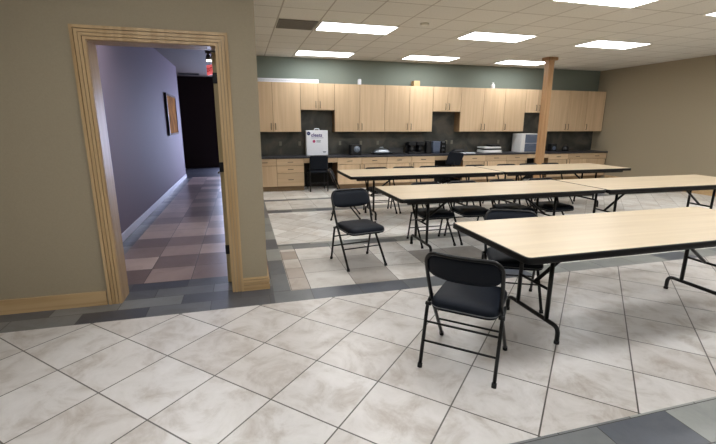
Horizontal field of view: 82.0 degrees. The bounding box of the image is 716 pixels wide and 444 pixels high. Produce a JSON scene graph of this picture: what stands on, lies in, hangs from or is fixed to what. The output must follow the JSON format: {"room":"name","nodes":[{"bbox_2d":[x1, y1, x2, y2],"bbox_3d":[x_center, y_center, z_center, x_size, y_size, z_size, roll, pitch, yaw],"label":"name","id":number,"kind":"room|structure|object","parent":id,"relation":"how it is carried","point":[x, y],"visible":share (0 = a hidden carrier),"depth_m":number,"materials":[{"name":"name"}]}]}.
{"room":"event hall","nodes":[
{"label":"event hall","id":0,"kind":"room"},
{"bbox_2d":[0,0,266,303],"bbox_3d":[-2.498,-0.746,3.240,3.358,2.984,0.220,-3,14,-15],"label":"wall","id":1,"kind":"structure","parent":0,"point":[50,241],"depth_m":3.25,"materials":[{"name":"beige paint"}]},
{"bbox_2d":[0,291,107,314],"bbox_3d":[-3.127,0.710,3.288,2.000,0.125,0.015,-3,14,-15],"label":"baseboard","id":2,"kind":"structure","parent":1,"relation":"attached to","point":[97,298],"depth_m":3.44,"materials":[{"name":"brown wood"}]},
{"bbox_2d":[68,24,243,304],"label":"door frame","id":3,"kind":"structure","parent":1,"relation":"in","point":[83,44],"depth_m":3.37,"materials":[{"name":"brown wood"}]},
{"bbox_2d":[96,45,185,233],"bbox_3d":[-3.816,-1.744,7.363,0.120,2.984,8.659,-3,14,-15],"label":"wall","id":4,"kind":"structure","parent":0,"point":[147,162],"depth_m":6.68,"materials":[{"name":"paint"}]},
{"bbox_2d":[122,174,186,241],"bbox_3d":[-3.756,-0.350,7.722,0.018,0.105,8.650,-3,14,-15],"label":"baseboard","id":5,"kind":"structure","parent":4,"relation":"attached to","point":[133,226],"depth_m":6.98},
{"bbox_2d":[164,92,178,135],"bbox_3d":[-4.445,-2.558,9.845,0.050,0.940,1.385,-3,14,-15],"label":"picture frame","id":6,"kind":"object","parent":4,"relation":"attached to","point":[170,101],"visible":1,"depth_m":9.70,"materials":[{"name":"brown wood"}]},
{"bbox_2d":[167,96,177,132],"bbox_3d":[-4.458,-2.561,9.854,0.029,0.838,1.278,-3,14,-15],"label":"print","id":7,"kind":"object","parent":6,"relation":"attached to","point":[171,100],"depth_m":9.92},
{"bbox_2d":[177,76,218,164],"bbox_3d":[-4.359,-3.399,14.227,5.800,2.984,0.120,-3,14,-15],"label":"wall","id":8,"kind":"structure","parent":0,"point":[196,94],"depth_m":13.87,"materials":[{"name":"black paint"}]},
{"bbox_2d":[185,164,218,167],"bbox_3d":[-5.955,-1.888,14.063,2.460,0.110,0.020,-3,14,-15],"label":"baseboard","id":9,"kind":"structure","parent":8,"relation":"attached to","point":[210,165],"depth_m":14.22,"materials":[{"name":"black"}]},
{"bbox_2d":[0,168,715,443],"bbox_3d":[1.536,-0.138,7.156,13.100,0.001,17.850,-3,14,-15],"label":"floor","id":10,"kind":"structure","parent":0,"point":[328,353],"depth_m":2.89,"materials":[{"name":"tile"}]},
{"bbox_2d":[262,159,276,191],"bbox_3d":[-2.151,-1.099,9.489,0.517,0.745,0.636,-3,14,-15],"label":"base cabinet","id":11,"kind":"object","parent":10,"relation":"on","point":[269,167],"visible":0.51,"depth_m":9.25,"materials":[{"name":"brown wood"}]},
{"bbox_2d":[276,158,303,190],"bbox_3d":[-1.604,-1.133,9.637,0.615,0.745,0.636,-3,14,-15],"label":"base cabinet","id":12,"kind":"object","parent":10,"relation":"on","point":[290,172],"visible":1,"depth_m":9.37,"materials":[{"name":"brown wood"}]},
{"bbox_2d":[261,150,607,158],"bbox_3d":[2.268,-1.752,10.596,9.690,0.037,0.627,-3,14,-15],"label":"countertop","id":13,"kind":"structure","parent":12,"relation":"on","point":[556,151],"depth_m":10.09,"materials":[{"name":"laminate"}]},
{"bbox_2d":[305,128,327,154],"bbox_3d":[-0.976,-1.895,9.723,0.510,0.621,0.164,-3,14,-15],"label":"carton","id":14,"kind":"object","parent":13,"relation":"on","point":[316,141],"visible":1,"depth_m":9.65,"materials":[{"name":"white cardboard"}]},
{"bbox_2d":[304,158,336,162],"bbox_3d":[-0.858,-1.422,9.494,0.777,0.106,0.030,-3,14,-15],"label":"apron panel","id":15,"kind":"object","parent":13,"relation":"attached to","point":[306,160],"visible":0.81,"depth_m":9.53,"materials":[{"name":"brown wood"}]},
{"bbox_2d":[349,144,360,154],"bbox_3d":[-0.069,-1.754,9.969,0.270,0.240,0.212,-3,14,-15],"label":"radio","id":16,"kind":"object","parent":13,"relation":"on","point":[354,149],"visible":1,"depth_m":9.88,"materials":[{"name":"black plastic"}]},
{"bbox_2d":[372,147,391,154],"bbox_3d":[0.576,-1.756,10.115,0.476,0.181,0.316,-3,14,-15],"label":"dish","id":17,"kind":"object","parent":13,"relation":"on","point":[379,151],"visible":1,"depth_m":10.02,"materials":[{"name":"metal"}]},
{"bbox_2d":[372,152,391,154],"bbox_3d":[0.576,-1.693,10.131,0.476,0.050,0.316,-3,14,-15],"label":"tray","id":18,"kind":"object","parent":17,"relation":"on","point":[377,153],"depth_m":10.01,"materials":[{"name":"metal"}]},
{"bbox_2d":[389,147,406,153],"bbox_3d":[0.991,-1.782,10.304,0.380,0.145,0.304,-3,14,-15],"label":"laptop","id":19,"kind":"object","parent":13,"relation":"on","point":[399,150],"visible":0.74,"depth_m":10.41,"materials":[{"name":"black plastic"}]},
{"bbox_2d":[405,141,424,153],"bbox_3d":[1.435,-1.883,10.404,0.440,0.300,0.260,-3,14,-15],"label":"coffee maker","id":20,"kind":"object","parent":13,"relation":"on","point":[411,147],"visible":0.99,"depth_m":10.32,"materials":[{"name":"black plastic"}]},
{"bbox_2d":[424,141,431,153],"bbox_3d":[1.776,-1.897,10.444,0.140,0.310,0.140,-3,14,-15],"label":"canister","id":21,"kind":"object","parent":13,"relation":"on","point":[428,144],"visible":0.91,"depth_m":10.38,"materials":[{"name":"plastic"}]},
{"bbox_2d":[431,141,440,153],"bbox_3d":[1.969,-1.904,10.497,0.220,0.300,0.190,-3,14,-15],"label":"storage bin","id":22,"kind":"object","parent":13,"relation":"on","point":[435,144],"visible":0.79,"depth_m":10.41,"materials":[{"name":"blue plastic"}]},
{"bbox_2d":[440,141,445,152],"bbox_3d":[2.185,-1.922,10.576,0.122,0.300,0.080,-3,14,-15],"label":"spice rack","id":23,"kind":"object","parent":13,"relation":"on","point":[444,142],"visible":0.94,"depth_m":10.56,"materials":[{"name":"black plastic"}]},
{"bbox_2d":[435,156,462,159],"bbox_3d":[2.288,-1.614,10.344,0.774,0.106,0.030,-3,14,-15],"label":"apron panel","id":24,"kind":"object","parent":13,"relation":"attached to","point":[436,157],"visible":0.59,"depth_m":10.27,"materials":[{"name":"brown wood"}]},
{"bbox_2d":[451,149,463,151],"bbox_3d":[2.608,-1.860,10.754,0.320,0.100,0.200,-3,14,-15],"label":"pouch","id":25,"kind":"object","parent":13,"relation":"on","point":[452,150],"visible":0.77,"depth_m":10.68,"materials":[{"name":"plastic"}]},
{"bbox_2d":[477,144,501,152],"bbox_3d":[3.502,-1.939,10.883,0.520,0.200,0.480,-3,14,-15],"label":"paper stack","id":26,"kind":"object","parent":13,"relation":"on","point":[489,148],"visible":1,"depth_m":10.82,"materials":[{"name":"white paper"}]},
{"bbox_2d":[511,133,536,151],"bbox_3d":[4.533,-2.141,11.130,0.560,0.485,0.434,-3,14,-15],"label":"drawer unit","id":27,"kind":"object","parent":13,"relation":"on","point":[521,142],"visible":0.9,"depth_m":10.96,"materials":[{"name":"white plastic"}]},
{"bbox_2d":[527,154,548,157],"bbox_3d":[4.814,-1.768,11.025,0.672,0.106,0.030,-3,14,-15],"label":"apron panel","id":28,"kind":"object","parent":13,"relation":"attached to","point":[528,155],"visible":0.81,"depth_m":10.97,"materials":[{"name":"brown wood"}]},
{"bbox_2d":[547,144,556,150],"bbox_3d":[5.410,-2.075,11.470,0.180,0.196,0.156,-3,14,-15],"label":"speaker","id":29,"kind":"object","parent":13,"relation":"on","point":[551,147],"visible":1,"depth_m":11.41},
{"bbox_2d":[562,144,568,150],"bbox_3d":[5.810,-2.089,11.525,0.190,0.209,0.190,-3,14,-15],"label":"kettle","id":30,"kind":"object","parent":13,"relation":"on","point":[565,147],"visible":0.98,"depth_m":11.47,"materials":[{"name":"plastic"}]},
{"bbox_2d":[307,156,327,191],"bbox_3d":[-0.935,-1.136,9.511,0.424,0.820,0.491,-3,14,-15],"label":"desk chair","id":31,"kind":"object","parent":10,"relation":"on","point":[317,164],"visible":1,"depth_m":9.27,"materials":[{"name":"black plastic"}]},
{"bbox_2d":[328,168,360,220],"bbox_3d":[-0.214,-0.465,6.790,0.559,0.807,0.494,0,14,-1],"label":"folding chair","id":32,"kind":"object","parent":10,"relation":"on","point":[330,171],"visible":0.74,"depth_m":6.65,"materials":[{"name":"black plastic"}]},
{"bbox_2d":[332,157,361,188],"bbox_3d":[-0.268,-1.214,9.998,0.592,0.745,0.636,-3,14,-15],"label":"base cabinet","id":33,"kind":"object","parent":10,"relation":"on","point":[347,163],"visible":0.73,"depth_m":9.72,"materials":[{"name":"brown wood"}]},
{"bbox_2d":[330,188,386,271],"bbox_3d":[-0.002,0.067,4.588,0.494,0.807,0.559,-6,15,-25],"label":"folding chair","id":34,"kind":"object","parent":10,"relation":"on","point":[352,197],"visible":1,"depth_m":4.60,"materials":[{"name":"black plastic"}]},
{"bbox_2d":[361,157,386,187],"bbox_3d":[0.320,-1.250,10.156,0.624,0.745,0.636,-3,14,-15],"label":"base cabinet","id":35,"kind":"object","parent":10,"relation":"on","point":[366,161],"visible":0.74,"depth_m":9.87,"materials":[{"name":"brown wood"}]},
{"bbox_2d":[363,167,397,214],"bbox_3d":[0.388,-0.552,7.239,0.494,0.770,0.559,-4,14,-15],"label":"folding chair","id":36,"kind":"object","parent":10,"relation":"on","point":[370,187],"visible":0.4,"depth_m":7.34,"materials":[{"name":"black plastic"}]},
{"bbox_2d":[385,156,410,185],"bbox_3d":[0.928,-1.287,10.320,0.633,0.745,0.636,-3,14,-15],"label":"base cabinet","id":37,"kind":"object","parent":10,"relation":"on","point":[392,162],"visible":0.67,"depth_m":10.03,"materials":[{"name":"brown wood"}]},
{"bbox_2d":[390,166,423,213],"bbox_3d":[0.890,-0.583,7.375,0.494,0.770,0.559,-3,14,-15],"label":"folding chair","id":38,"kind":"object","parent":10,"relation":"on","point":[399,166],"visible":0.26,"depth_m":7.51,"materials":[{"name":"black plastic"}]},
{"bbox_2d":[337,166,503,220],"bbox_3d":[1.037,-0.506,7.085,2.655,0.746,0.990,-3,14,-15],"label":"folding table","id":39,"kind":"object","parent":10,"relation":"on","point":[389,174],"visible":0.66,"depth_m":6.76,"materials":[{"name":"brown wood"}]},
{"bbox_2d":[409,156,434,184],"bbox_3d":[1.537,-1.324,10.485,0.628,0.745,0.636,-3,14,-15],"label":"base cabinet","id":40,"kind":"object","parent":10,"relation":"on","point":[416,161],"visible":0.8,"depth_m":10.18,"materials":[{"name":"brown wood"}]},
{"bbox_2d":[407,182,455,248],"bbox_3d":[0.963,-0.104,5.387,0.494,0.770,0.559,-3,14,-15],"label":"folding chair","id":41,"kind":"object","parent":10,"relation":"on","point":[442,213],"visible":0.61,"depth_m":5.31,"materials":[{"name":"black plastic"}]},
{"bbox_2d":[419,166,450,209],"bbox_3d":[1.391,-0.613,7.510,0.494,0.770,0.559,-3,14,-14],"label":"folding chair","id":42,"kind":"object","parent":10,"relation":"on","point":[420,166],"visible":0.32,"depth_m":7.62,"materials":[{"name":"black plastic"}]},
{"bbox_2d":[438,151,463,183],"bbox_3d":[2.228,-1.336,10.263,0.616,0.876,0.589,-7,16,-29],"label":"office chair","id":43,"kind":"object","parent":10,"relation":"on","point":[454,158],"visible":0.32,"depth_m":10.02,"materials":[{"name":"black fabric"}]},
{"bbox_2d":[417,252,507,388],"bbox_3d":[0.710,0.533,2.664,0.494,0.807,0.559,7,15,27],"label":"folding chair","id":44,"kind":"object","parent":10,"relation":"on","point":[470,289],"visible":1,"depth_m":2.49,"materials":[{"name":"black paint"}]},
{"bbox_2d":[444,180,488,244],"bbox_3d":[1.498,-0.136,5.531,0.494,0.770,0.559,-3,14,-14],"label":"folding chair","id":45,"kind":"object","parent":10,"relation":"on","point":[469,210],"visible":0.54,"depth_m":5.42,"materials":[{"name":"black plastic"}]},
{"bbox_2d":[451,155,485,181],"bbox_3d":[2.900,-1.407,10.853,0.640,0.745,0.636,-3,14,-15],"label":"base cabinet","id":46,"kind":"object","parent":10,"relation":"on","point":[467,159],"visible":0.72,"depth_m":10.56,"materials":[{"name":"brown wood"}]},
{"bbox_2d":[461,164,495,204],"bbox_3d":[2.297,-0.668,7.754,0.494,0.770,0.559,-3,14,-15],"label":"folding chair","id":47,"kind":"object","parent":10,"relation":"on","point":[479,164],"visible":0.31,"depth_m":7.89,"materials":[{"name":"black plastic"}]},
{"bbox_2d":[374,180,605,251],"bbox_3d":[1.636,-0.066,5.264,2.720,0.746,0.960,-3,14,-15],"label":"folding table","id":48,"kind":"object","parent":10,"relation":"on","point":[428,194],"visible":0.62,"depth_m":4.98,"materials":[{"name":"brown wood"}]},
{"bbox_2d":[482,155,506,181],"bbox_3d":[3.512,-1.444,11.018,0.625,0.745,0.636,-3,14,-15],"label":"base cabinet","id":49,"kind":"object","parent":10,"relation":"on","point":[490,160],"visible":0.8,"depth_m":10.72,"materials":[{"name":"brown wood"}]},
{"bbox_2d":[493,164,528,205],"bbox_3d":[2.962,-0.709,7.934,0.494,0.770,0.559,-3,14,-14],"label":"folding chair","id":50,"kind":"object","parent":10,"relation":"on","point":[497,164],"visible":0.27,"depth_m":8.03,"materials":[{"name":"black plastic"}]},
{"bbox_2d":[489,179,534,211],"bbox_3d":[2.104,-0.173,5.695,0.494,0.770,0.559,-4,14,-15],"label":"folding chair","id":51,"kind":"object","parent":10,"relation":"on","point":[515,206],"visible":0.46,"depth_m":5.64,"materials":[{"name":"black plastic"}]},
{"bbox_2d":[481,209,543,313],"bbox_3d":[1.352,0.322,3.619,0.494,0.774,0.559,3,14,11],"label":"folding chair","id":52,"kind":"object","parent":10,"relation":"on","point":[506,261],"visible":0.56,"depth_m":3.62,"materials":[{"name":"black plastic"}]},
{"bbox_2d":[506,154,526,180],"bbox_3d":[4.115,-1.481,11.181,0.623,0.745,0.636,-3,14,-15],"label":"base cabinet","id":53,"kind":"object","parent":10,"relation":"on","point":[516,159],"visible":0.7,"depth_m":10.88,"materials":[{"name":"brown wood"}]},
{"bbox_2d":[515,163,549,204],"bbox_3d":[3.453,-0.739,8.066,0.494,0.770,0.559,-3,14,-15],"label":"folding chair","id":54,"kind":"object","parent":10,"relation":"on","point":[521,163],"visible":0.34,"depth_m":8.21,"materials":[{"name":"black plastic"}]},
{"bbox_2d":[533,57,558,177],"bbox_3d":[4.329,-2.257,9.632,0.240,2.979,0.250,-3,14,-15],"label":"wooden post","id":55,"kind":"object","parent":10,"relation":"on","point":[549,61],"visible":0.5,"depth_m":9.50,"materials":[{"name":"brown wood"}]},
{"bbox_2d":[533,153,567,179],"bbox_3d":[5.371,-1.558,11.520,0.628,0.745,0.636,-3,14,-15],"label":"base cabinet","id":56,"kind":"object","parent":10,"relation":"on","point":[562,158],"visible":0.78,"depth_m":11.24,"materials":[{"name":"brown wood"}]},
{"bbox_2d":[528,178,573,215],"bbox_3d":[2.721,-0.211,5.862,0.494,0.770,0.559,-3,14,-14],"label":"folding chair","id":57,"kind":"object","parent":10,"relation":"on","point":[547,206],"visible":0.49,"depth_m":5.71,"materials":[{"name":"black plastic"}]},
{"bbox_2d":[475,163,630,206],"bbox_3d":[3.625,-0.664,7.783,2.685,0.746,0.990,-3,14,-15],"label":"folding table","id":58,"kind":"object","parent":10,"relation":"on","point":[578,168],"visible":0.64,"depth_m":7.48,"materials":[{"name":"brown wood"}]},
{"bbox_2d":[542,163,573,203],"bbox_3d":[3.945,-0.769,8.199,0.494,0.770,0.559,-3,14,-14],"label":"folding chair","id":59,"kind":"object","parent":10,"relation":"on","point":[542,163],"visible":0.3,"depth_m":8.29,"materials":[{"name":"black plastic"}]},
{"bbox_2d":[563,153,586,179],"bbox_3d":[5.978,-1.595,11.684,0.628,0.745,0.636,-3,14,-15],"label":"base cabinet","id":60,"kind":"object","parent":10,"relation":"on","point":[573,158],"visible":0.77,"depth_m":11.39,"materials":[{"name":"brown wood"}]},
{"bbox_2d":[453,207,715,344],"bbox_3d":[2.191,0.393,3.369,2.690,0.746,0.965,-3,14,-15],"label":"folding table","id":61,"kind":"object","parent":10,"relation":"on","point":[552,240],"visible":0.97,"depth_m":3.06,"materials":[{"name":"brown wood"}]},
{"bbox_2d":[583,153,606,178],"bbox_3d":[6.605,-1.633,11.853,0.668,0.745,0.636,-3,14,-15],"label":"base cabinet","id":62,"kind":"object","parent":10,"relation":"on","point":[595,158],"visible":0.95,"depth_m":11.57,"materials":[{"name":"brown wood"}]},
{"bbox_2d":[556,175,715,212],"bbox_3d":[4.276,-0.221,5.954,2.715,0.746,0.955,-3,14,-15],"label":"folding table","id":63,"kind":"object","parent":10,"relation":"on","point":[670,183],"visible":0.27,"depth_m":5.69,"materials":[{"name":"brown wood"}]},
{"bbox_2d":[256,56,600,154],"bbox_3d":[2.150,-2.549,10.804,9.975,2.984,0.149,-3,14,-15],"label":"wall","id":64,"kind":"structure","parent":0,"point":[327,71],"depth_m":10.27,"materials":[{"name":"green paint"}]},
{"bbox_2d":[258,82,300,131],"bbox_3d":[-1.888,-2.602,9.356,1.132,1.078,0.346,-3,14,-15],"label":"upper cabinet","id":65,"kind":"object","parent":64,"relation":"attached to","point":[279,102],"visible":0.94,"depth_m":9.25,"materials":[{"name":"brown wood"}]},
{"bbox_2d":[258,78,317,82],"bbox_3d":[-1.633,-3.190,9.309,1.470,0.085,0.162,-3,14,-15],"label":"board","id":66,"kind":"object","parent":65,"relation":"on","point":[259,79],"visible":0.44,"depth_m":9.24,"materials":[{"name":"grey plastic"}]},
{"bbox_2d":[300,83,334,110],"bbox_3d":[-0.959,-2.897,9.550,0.790,0.588,0.346,-3,14,-15],"label":"upper cabinet","id":67,"kind":"object","parent":64,"relation":"attached to","point":[313,96],"visible":0.98,"depth_m":9.42,"materials":[{"name":"brown wood"}]},
{"bbox_2d":[332,84,384,131],"bbox_3d":[0.014,-2.718,9.870,1.227,1.078,0.346,-3,14,-15],"label":"upper cabinet","id":68,"kind":"object","parent":64,"relation":"attached to","point":[358,108],"visible":1,"depth_m":9.74,"materials":[{"name":"brown wood"}]},
{"bbox_2d":[384,85,433,131],"bbox_3d":[1.214,-2.791,10.194,1.259,1.078,0.346,-3,14,-15],"label":"upper cabinet","id":69,"kind":"object","parent":64,"relation":"attached to","point":[407,108],"visible":0.98,"depth_m":10.06,"materials":[{"name":"brown wood"}]},
{"bbox_2d":[411,81,419,85],"bbox_3d":[1.415,-3.400,10.136,0.160,0.130,0.176,-3,14,-15],"label":"cardboard box","id":70,"kind":"object","parent":69,"relation":"on","point":[413,83],"visible":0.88,"depth_m":10.06,"materials":[{"name":"yellow cardboard"}]},
{"bbox_2d":[304,158,542,186],"bbox_3d":[2.184,-1.440,10.994,9.700,0.740,0.014,-3,14,-15],"label":"trim","id":71,"kind":"structure","parent":64,"relation":"attached to","point":[316,178],"depth_m":10.21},
{"bbox_2d":[260,110,592,154],"bbox_3d":[2.189,-2.411,10.759,9.700,1.163,0.016,-3,14,-15],"label":"backsplash","id":72,"kind":"structure","parent":64,"relation":"attached to","point":[442,122],"depth_m":10.55,"materials":[{"name":"tile"}]},
{"bbox_2d":[433,87,461,111],"bbox_3d":[2.195,-3.089,10.401,0.771,0.588,0.346,-3,14,-15],"label":"upper cabinet","id":73,"kind":"object","parent":64,"relation":"attached to","point":[445,99],"visible":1,"depth_m":10.27,"materials":[{"name":"brown wood"}]},
{"bbox_2d":[454,88,505,131],"bbox_3d":[3.176,-2.911,10.723,1.263,1.078,0.346,-3,14,-15],"label":"upper cabinet","id":74,"kind":"object","parent":64,"relation":"attached to","point":[482,109],"visible":0.99,"depth_m":10.59,"materials":[{"name":"brown wood"}]},
{"bbox_2d":[502,89,526,130],"bbox_3d":[4.089,-2.967,10.970,0.627,1.078,0.346,-3,14,-15],"label":"upper cabinet","id":75,"kind":"object","parent":64,"relation":"attached to","point":[515,99],"visible":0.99,"depth_m":10.84,"materials":[{"name":"brown wood"}]},
{"bbox_2d":[525,89,541,112],"bbox_3d":[4.762,-3.246,11.094,0.765,0.588,0.346,-3,14,-15],"label":"upper cabinet","id":76,"kind":"object","parent":64,"relation":"attached to","point":[533,97],"visible":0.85,"depth_m":10.93,"materials":[{"name":"brown wood"}]},
{"bbox_2d":[547,90,588,130],"bbox_3d":[5.719,-3.066,11.410,1.218,1.078,0.346,-3,14,-15],"label":"upper cabinet","id":77,"kind":"object","parent":64,"relation":"attached to","point":[567,111],"visible":0.92,"depth_m":11.28,"materials":[{"name":"brown wood"}]},
{"bbox_2d":[584,91,606,130],"bbox_3d":[6.601,-3.120,11.648,0.608,1.078,0.346,-3,14,-15],"label":"upper cabinet","id":78,"kind":"object","parent":64,"relation":"attached to","point":[594,111],"visible":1,"depth_m":11.51,"materials":[{"name":"brown wood"}]},
{"bbox_2d":[154,0,715,76],"bbox_3d":[1.541,-3.069,6.475,13.100,0.050,17.900,-3,14,-15],"label":"ceiling","id":79,"kind":"structure","parent":0,"point":[676,29],"depth_m":6.74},
{"bbox_2d":[178,73,199,74],"bbox_3d":[-5.205,-4.554,12.682,0.600,0.019,0.300,-3,14,-15],"label":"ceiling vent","id":80,"kind":"object","parent":79,"relation":"in","point":[178,73],"visible":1,"depth_m":12.69,"materials":[{"name":"black metal"}]},
{"bbox_2d":[205,50,214,61],"bbox_3d":[-3.009,-3.398,8.399,0.200,0.243,0.140,-3,14,-15],"label":"emergency light","id":81,"kind":"object","parent":79,"relation":"attached to","point":[207,52],"visible":0.52,"depth_m":8.34,"materials":[{"name":"white"}]},
{"bbox_2d":[207,62,212,74],"bbox_3d":[-3.181,-3.397,8.840,0.260,0.451,0.042,13,19,43],"label":"exit sign","id":82,"kind":"object","parent":79,"relation":"hanging from","point":[209,67],"visible":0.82,"depth_m":8.85,"materials":[{"name":"red plastic"}]},
{"bbox_2d":[276,19,317,29],"bbox_3d":[-0.934,-2.990,6.243,0.570,0.013,0.570,-3,14,-15],"label":"ceiling vent","id":83,"kind":"object","parent":79,"relation":"in","point":[282,23],"visible":1,"depth_m":6.21,"materials":[{"name":"metal"}]},
{"bbox_2d":[294,50,354,56],"bbox_3d":[-0.723,-3.625,8.878,1.220,0.011,0.610,-3,14,-15],"label":"recessed light","id":84,"kind":"object","parent":79,"relation":"in","point":[299,52],"visible":1,"depth_m":8.83,"materials":[{"name":"white plastic"}]},
{"bbox_2d":[315,21,399,34],"bbox_3d":[-0.028,-3.043,6.475,1.220,0.011,0.610,-3,14,-15],"label":"recessed light","id":85,"kind":"object","parent":79,"relation":"in","point":[323,25],"visible":1,"depth_m":6.46,"materials":[{"name":"white plastic"}]},
{"bbox_2d":[401,55,460,60],"bbox_3d":[1.659,-3.747,9.426,1.220,0.011,0.610,-3,14,-15],"label":"recessed light","id":86,"kind":"object","parent":79,"relation":"in","point":[410,57],"visible":1,"depth_m":9.43,"materials":[{"name":"white plastic"}]},
{"bbox_2d":[456,31,537,42],"bbox_3d":[2.382,-3.183,7.096,1.220,0.011,0.610,-3,14,-15],"label":"recessed light","id":87,"kind":"object","parent":79,"relation":"in","point":[475,35],"visible":1,"depth_m":7.08,"materials":[{"name":"white plastic"}]},
{"bbox_2d":[493,60,544,65],"bbox_3d":[4.020,-3.891,10.061,1.220,0.011,0.610,-3,14,-15],"label":"recessed light","id":88,"kind":"object","parent":79,"relation":"in","point":[513,62],"visible":0.83,"depth_m":10.02,"materials":[{"name":"white plastic"}]},
{"bbox_2d":[551,0,657,8],"bbox_3d":[2.987,-2.635,4.830,1.220,0.011,0.610,-3,14,-15],"label":"recessed light","id":89,"kind":"object","parent":79,"relation":"in","point":[630,4],"visible":1,"depth_m":5.03,"materials":[{"name":"white plastic"}]},
{"bbox_2d":[574,40,652,48],"bbox_3d":[4.776,-3.327,7.734,1.220,0.011,0.610,-3,14,-15],"label":"recessed light","id":90,"kind":"object","parent":79,"relation":"in","point":[609,44],"visible":1,"depth_m":7.69,"materials":[{"name":"white plastic"}]},
{"bbox_2d":[703,12,715,16],"bbox_3d":[5.348,-2.779,5.467,1.220,0.011,0.610,-3,14,-15],"label":"recessed light","id":91,"kind":"object","parent":79,"relation":"in","point":[713,14],"visible":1,"depth_m":5.56,"materials":[{"name":"white plastic"}]},
{"bbox_2d":[591,55,715,177],"bbox_3d":[8.606,-1.388,6.090,0.120,2.984,12.650,-3,14,-15],"label":"wall","id":92,"kind":"structure","parent":0,"point":[659,119],"depth_m":10.06,"materials":[{"name":"beige paint"}]},
{"bbox_2d":[604,175,715,196],"bbox_3d":[8.622,0.080,6.103,0.015,0.125,12.000,-3,14,-15],"label":"baseboard","id":93,"kind":"structure","parent":92,"relation":"attached to","point":[703,192],"depth_m":9.25,"materials":[{"name":"brown wood"}]},
{"bbox_3d":[-1.773,-1.554,6.608,0.113,2.984,6.069,-3,14,-15],"label":"wall","id":94,"kind":"structure","parent":0,"visible":0},
{"bbox_2d":[243,267,269,290],"bbox_3d":[-1.704,-0.061,6.515,0.240,0.125,5.658,-3,14,-15],"label":"baseboard","id":95,"kind":"structure","parent":94,"relation":"attached to","point":[258,283],"depth_m":3.87,"materials":[{"name":"brown wood"}]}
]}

